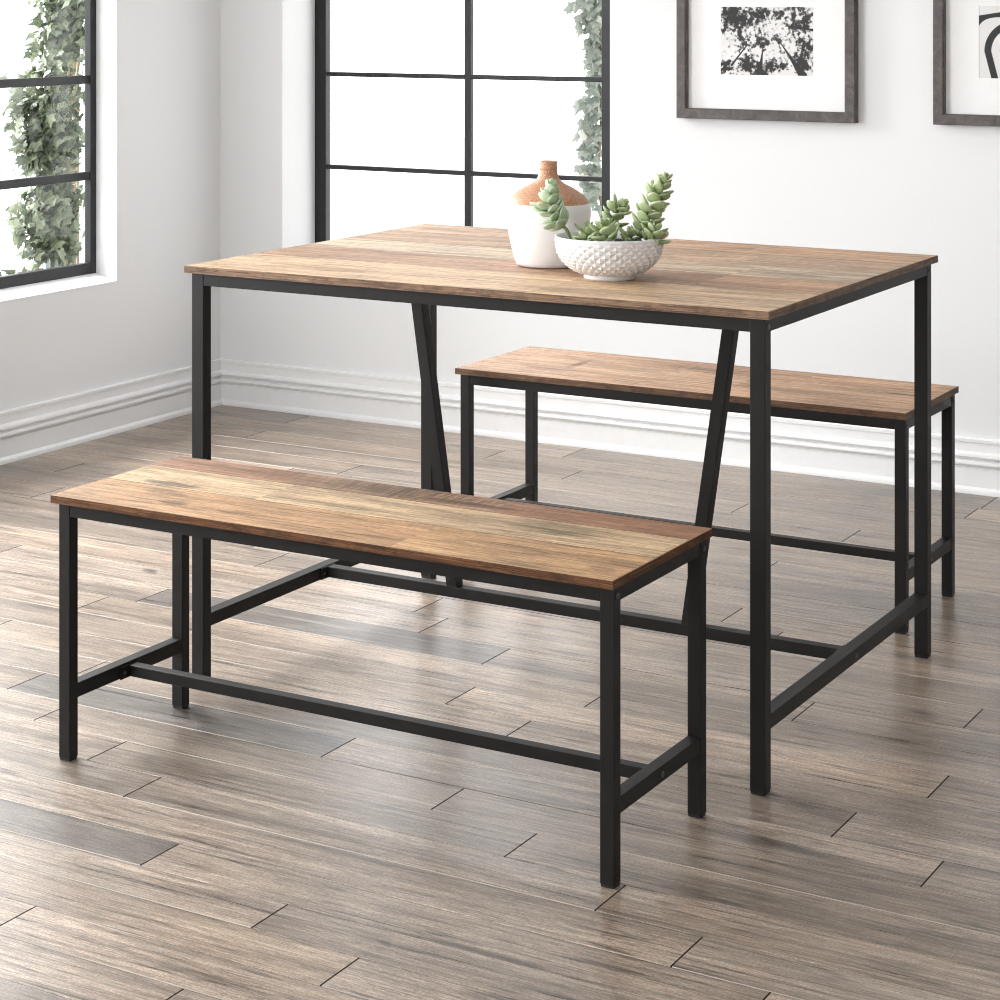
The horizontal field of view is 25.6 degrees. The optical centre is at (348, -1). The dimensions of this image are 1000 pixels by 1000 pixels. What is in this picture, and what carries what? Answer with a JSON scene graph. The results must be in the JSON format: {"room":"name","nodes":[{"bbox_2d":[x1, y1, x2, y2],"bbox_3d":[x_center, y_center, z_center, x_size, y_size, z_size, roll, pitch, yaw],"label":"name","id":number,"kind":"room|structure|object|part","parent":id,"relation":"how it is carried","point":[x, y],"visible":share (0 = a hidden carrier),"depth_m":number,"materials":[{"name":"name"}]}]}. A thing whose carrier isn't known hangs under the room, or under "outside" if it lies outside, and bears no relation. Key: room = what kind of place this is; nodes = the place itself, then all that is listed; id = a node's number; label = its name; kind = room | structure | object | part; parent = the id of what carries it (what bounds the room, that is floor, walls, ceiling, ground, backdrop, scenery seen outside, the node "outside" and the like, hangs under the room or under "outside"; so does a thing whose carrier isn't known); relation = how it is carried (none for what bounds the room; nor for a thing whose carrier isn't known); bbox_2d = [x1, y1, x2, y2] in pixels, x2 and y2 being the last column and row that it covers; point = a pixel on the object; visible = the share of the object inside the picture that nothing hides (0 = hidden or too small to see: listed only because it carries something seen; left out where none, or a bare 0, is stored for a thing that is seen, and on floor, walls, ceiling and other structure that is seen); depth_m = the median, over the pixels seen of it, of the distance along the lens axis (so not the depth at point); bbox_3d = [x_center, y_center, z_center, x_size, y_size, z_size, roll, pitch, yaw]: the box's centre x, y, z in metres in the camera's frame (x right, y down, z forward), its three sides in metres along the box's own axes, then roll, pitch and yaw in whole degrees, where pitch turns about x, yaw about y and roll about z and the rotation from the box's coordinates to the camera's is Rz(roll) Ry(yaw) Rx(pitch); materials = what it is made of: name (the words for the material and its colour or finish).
{"room":"dining room","nodes":[
{"label":"dining room","id":0,"kind":"room"},
{"bbox_2d":[0,0,219,410],"bbox_3d":[-2.439,-0.071,3.465,0.112,2.600,7.600,0,0,32],"label":"wall","id":1,"kind":"structure","parent":0,"point":[158,61],"depth_m":6.33,"materials":[{"name":"white paint"}]},
{"bbox_2d":[0,0,115,301],"bbox_3d":[-1.094,0.085,5.635,0.112,1.432,1.467,0,0,32],"label":"window","id":2,"kind":"structure","parent":1,"relation":"in","point":[55,279],"depth_m":6.18,"materials":[{"name":"black metal"}]},
{"bbox_3d":[-1.094,0.791,5.635,0.112,0.018,1.465,0,0,32],"label":"sill","id":3,"kind":"part","parent":2,"relation":"part of","materials":[{"name":"white paint"}]},
{"bbox_2d":[0,358,221,464],"bbox_3d":[-2.383,1.160,3.430,0.020,0.137,7.600,0,0,32],"label":"baseboard","id":4,"kind":"structure","parent":1,"relation":"attached to","point":[27,431],"depth_m":6.13,"materials":[{"name":"white paint"}]},
{"bbox_2d":[0,405,999,999],"bbox_3d":[-0.085,1.289,2.022,5.630,0.120,8.020,0,0,32],"label":"floor","id":5,"kind":"structure","parent":0,"point":[216,847],"depth_m":3.45,"materials":[{"name":"brown wood"}]},
{"bbox_2d":[50,456,711,888],"bbox_3d":[0.035,1.013,3.417,0.993,0.431,0.353,0,0,32],"label":"bench","id":6,"kind":"object","parent":5,"relation":"on","point":[604,558],"visible":1,"depth_m":3.31,"materials":[{"name":"brown wood"}]},
{"bbox_3d":[-0.453,1.018,3.542,0.022,0.414,0.022,0,0,32],"label":"leg","id":7,"kind":"part","parent":6,"relation":"part of","materials":[{"name":"black metal"}]},
{"bbox_3d":[-0.291,1.018,3.803,0.022,0.414,0.022,0,0,32],"label":"leg","id":8,"kind":"part","parent":6,"relation":"part of","materials":[{"name":"black metal"}]},
{"bbox_3d":[-0.045,0.823,3.289,0.939,0.023,0.021,0,0,32],"label":"apron rail","id":9,"kind":"part","parent":6,"relation":"part of","materials":[{"name":"black metal"}]},
{"bbox_3d":[0.364,1.018,3.035,0.022,0.414,0.022,0,0,32],"label":"leg","id":10,"kind":"part","parent":6,"relation":"part of","materials":[{"name":"black metal"}]},
{"bbox_3d":[0.445,0.823,3.166,0.021,0.023,0.285,0,0,32],"label":"apron rail","id":11,"kind":"part","parent":6,"relation":"part of","materials":[{"name":"black metal"}]},
{"bbox_3d":[0.526,1.018,3.296,0.022,0.414,0.022,0,0,32],"label":"leg","id":12,"kind":"part","parent":6,"relation":"part of","materials":[{"name":"black metal"}]},
{"bbox_2d":[184,224,937,795],"bbox_3d":[0.405,0.854,4.023,1.108,0.750,0.874,0,0,32],"label":"dining table","id":13,"kind":"object","parent":5,"relation":"on","point":[732,288],"visible":0.95,"depth_m":3.89,"materials":[{"name":"brown wood"}]},
{"bbox_3d":[-0.265,0.858,3.951,0.025,0.733,0.025,0,0,32],"label":"leg","id":14,"kind":"part","parent":13,"relation":"part of","materials":[{"name":"black metal"}]},
{"bbox_3d":[0.172,0.858,4.656,0.025,0.733,0.025,0,0,32],"label":"leg","id":15,"kind":"part","parent":13,"relation":"part of","materials":[{"name":"black metal"}]},
{"bbox_3d":[0.187,0.503,3.671,1.039,0.022,0.024,0,0,32],"label":"apron rail","id":16,"kind":"part","parent":13,"relation":"part of","materials":[{"name":"black metal"}]},
{"bbox_2d":[505,160,590,268],"bbox_3d":[0.361,0.385,3.946,0.155,0.189,0.155,0,0,32],"label":"vase","id":17,"kind":"object","parent":13,"relation":"on","point":[533,246],"visible":0.8,"depth_m":3.90,"materials":[{"name":"white ceramic"}]},
{"bbox_2d":[530,171,673,280],"bbox_3d":[0.448,0.387,3.770,0.222,0.183,0.188,0,0,32],"label":"succulent planter","id":18,"kind":"object","parent":13,"relation":"on","point":[604,251],"visible":1,"depth_m":3.73,"materials":[{"name":"white ceramic"}]},
{"bbox_3d":[0.367,0.370,3.764,0.048,0.100,0.016,0,0,-2],"label":"stem","id":19,"kind":"part","parent":18,"relation":"part of","materials":[{"name":"green plant"}]},
{"bbox_3d":[0.639,0.858,3.391,0.025,0.733,0.025,0,0,32],"label":"leg","id":20,"kind":"part","parent":13,"relation":"part of","materials":[{"name":"black metal"}]},
{"bbox_3d":[0.858,0.503,3.743,0.024,0.022,0.804,0,0,32],"label":"apron rail","id":21,"kind":"part","parent":13,"relation":"part of","materials":[{"name":"black metal"}]},
{"bbox_3d":[1.076,0.858,4.096,0.025,0.733,0.025,0,0,32],"label":"leg","id":22,"kind":"part","parent":13,"relation":"part of","materials":[{"name":"black metal"}]},
{"bbox_2d":[455,346,958,633],"bbox_3d":[0.747,1.013,4.631,0.993,0.431,0.353,0,0,32],"label":"bench","id":23,"kind":"object","parent":5,"relation":"on","point":[850,400],"visible":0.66,"depth_m":4.53,"materials":[{"name":"brown wood"}]},
{"bbox_3d":[0.259,1.018,4.756,0.022,0.414,0.022,0,0,32],"label":"leg","id":24,"kind":"part","parent":23,"relation":"part of","materials":[{"name":"black metal"}]},
{"bbox_3d":[0.421,1.018,5.017,0.022,0.414,0.022,0,0,32],"label":"leg","id":25,"kind":"part","parent":23,"relation":"part of","materials":[{"name":"black metal"}]},
{"bbox_3d":[0.667,0.823,4.503,0.939,0.023,0.021,0,0,32],"label":"apron rail","id":26,"kind":"part","parent":23,"relation":"part of","materials":[{"name":"black metal"}]},
{"bbox_3d":[1.076,1.018,4.250,0.022,0.414,0.022,0,0,32],"label":"leg","id":27,"kind":"part","parent":23,"relation":"part of","materials":[{"name":"black metal"}]},
{"bbox_3d":[1.157,0.823,4.380,0.021,0.023,0.285,0,0,32],"label":"apron rail","id":28,"kind":"part","parent":23,"relation":"part of","materials":[{"name":"black metal"}]},
{"bbox_3d":[1.238,1.018,4.511,0.022,0.414,0.022,0,0,32],"label":"leg","id":29,"kind":"part","parent":23,"relation":"part of","materials":[{"name":"black metal"}]},
{"bbox_2d":[555,230,663,276],"bbox_3d":[0.450,0.439,3.769,0.188,0.065,0.188,0,0,32],"label":"bowl","id":30,"kind":"object","parent":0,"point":[590,253],"depth_m":3.70,"materials":[{"name":"white ceramic"}]},
{"bbox_2d":[220,0,999,439],"bbox_3d":[1.969,-0.071,5.356,5.612,2.600,0.260,0,0,32],"label":"wall","id":31,"kind":"structure","parent":0,"point":[894,180],"depth_m":5.82,"materials":[{"name":"white paint"}]},
{"bbox_2d":[315,0,609,242],"bbox_3d":[0.361,0.096,6.427,1.074,1.455,0.026,0,0,32],"label":"window","id":32,"kind":"structure","parent":31,"relation":"in","point":[323,166],"depth_m":6.44,"materials":[{"name":"black metal"}]},
{"bbox_2d":[221,358,999,496],"bbox_3d":[1.858,1.160,5.260,5.300,0.137,0.020,0,0,32],"label":"baseboard","id":33,"kind":"structure","parent":31,"relation":"attached to","point":[817,448],"depth_m":5.97,"materials":[{"name":"white paint"}]},
{"bbox_2d":[676,0,857,122],"bbox_3d":[1.093,0.110,5.727,0.490,0.409,0.030,0,0,32],"label":"picture frame","id":34,"kind":"object","parent":31,"relation":"attached to","point":[764,60],"visible":1,"depth_m":5.73,"materials":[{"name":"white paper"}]},
{"bbox_2d":[721,7,812,75],"bbox_3d":[1.096,0.107,5.731,0.255,0.179,0.001,0,0,32],"label":"print","id":35,"kind":"object","parent":34,"relation":"attached to","point":[754,40],"depth_m":5.73},
{"bbox_2d":[933,0,999,126],"bbox_3d":[1.681,0.107,5.362,0.490,0.409,0.030,0,0,32],"label":"picture frame","id":36,"kind":"object","parent":31,"relation":"attached to","point":[966,33],"visible":1,"depth_m":5.45,"materials":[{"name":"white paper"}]},
{"bbox_2d":[979,6,999,77],"bbox_3d":[1.677,0.104,5.371,0.255,0.179,0.001,0,0,32],"label":"print","id":37,"kind":"object","parent":36,"relation":"attached to","point":[989,16],"depth_m":5.42},
{"label":"outside","id":38,"kind":"structure","parent":0,"visible":0},
{"bbox_2d":[0,120,601,275],"bbox_3d":[-0.066,1.439,5.288,30.000,0.080,30.000,0,0,32],"label":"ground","id":39,"kind":"structure","parent":38,"point":[361,202],"depth_m":16.68,"materials":[{"name":"white"}]},
{"bbox_2d":[0,0,84,275],"bbox_3d":[-0.905,0.457,6.548,0.249,1.888,0.674,0,0,32],"label":"climbing ivy","id":40,"kind":"object","parent":39,"relation":"on","point":[50,138],"visible":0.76,"depth_m":6.53,"materials":[{"name":"green plant"}]},
{"bbox_3d":[-0.863,0.515,6.678,0.067,1.772,0.169,0,0,32],"label":"vine stem","id":41,"kind":"part","parent":40,"relation":"part of","materials":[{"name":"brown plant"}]},
{"bbox_2d":[63,62,78,264],"bbox_3d":[-0.878,0.064,6.872,0.050,2.670,0.047,0,0,32],"label":"timber post","id":42,"kind":"object","parent":39,"relation":"on","point":[75,64],"visible":0.02,"depth_m":6.85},
{"bbox_2d":[562,0,601,218],"bbox_3d":[0.744,0.514,6.606,0.168,1.771,0.148,0,0,32],"label":"trailing ivy","id":43,"kind":"object","parent":39,"relation":"on","point":[591,15],"visible":0.8,"depth_m":6.60,"materials":[{"name":"green plant"}]},
{"bbox_3d":[0.765,0.514,6.609,0.028,1.771,0.027,0,0,32],"label":"vine stem","id":44,"kind":"part","parent":43,"relation":"part of","materials":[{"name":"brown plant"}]}
]}

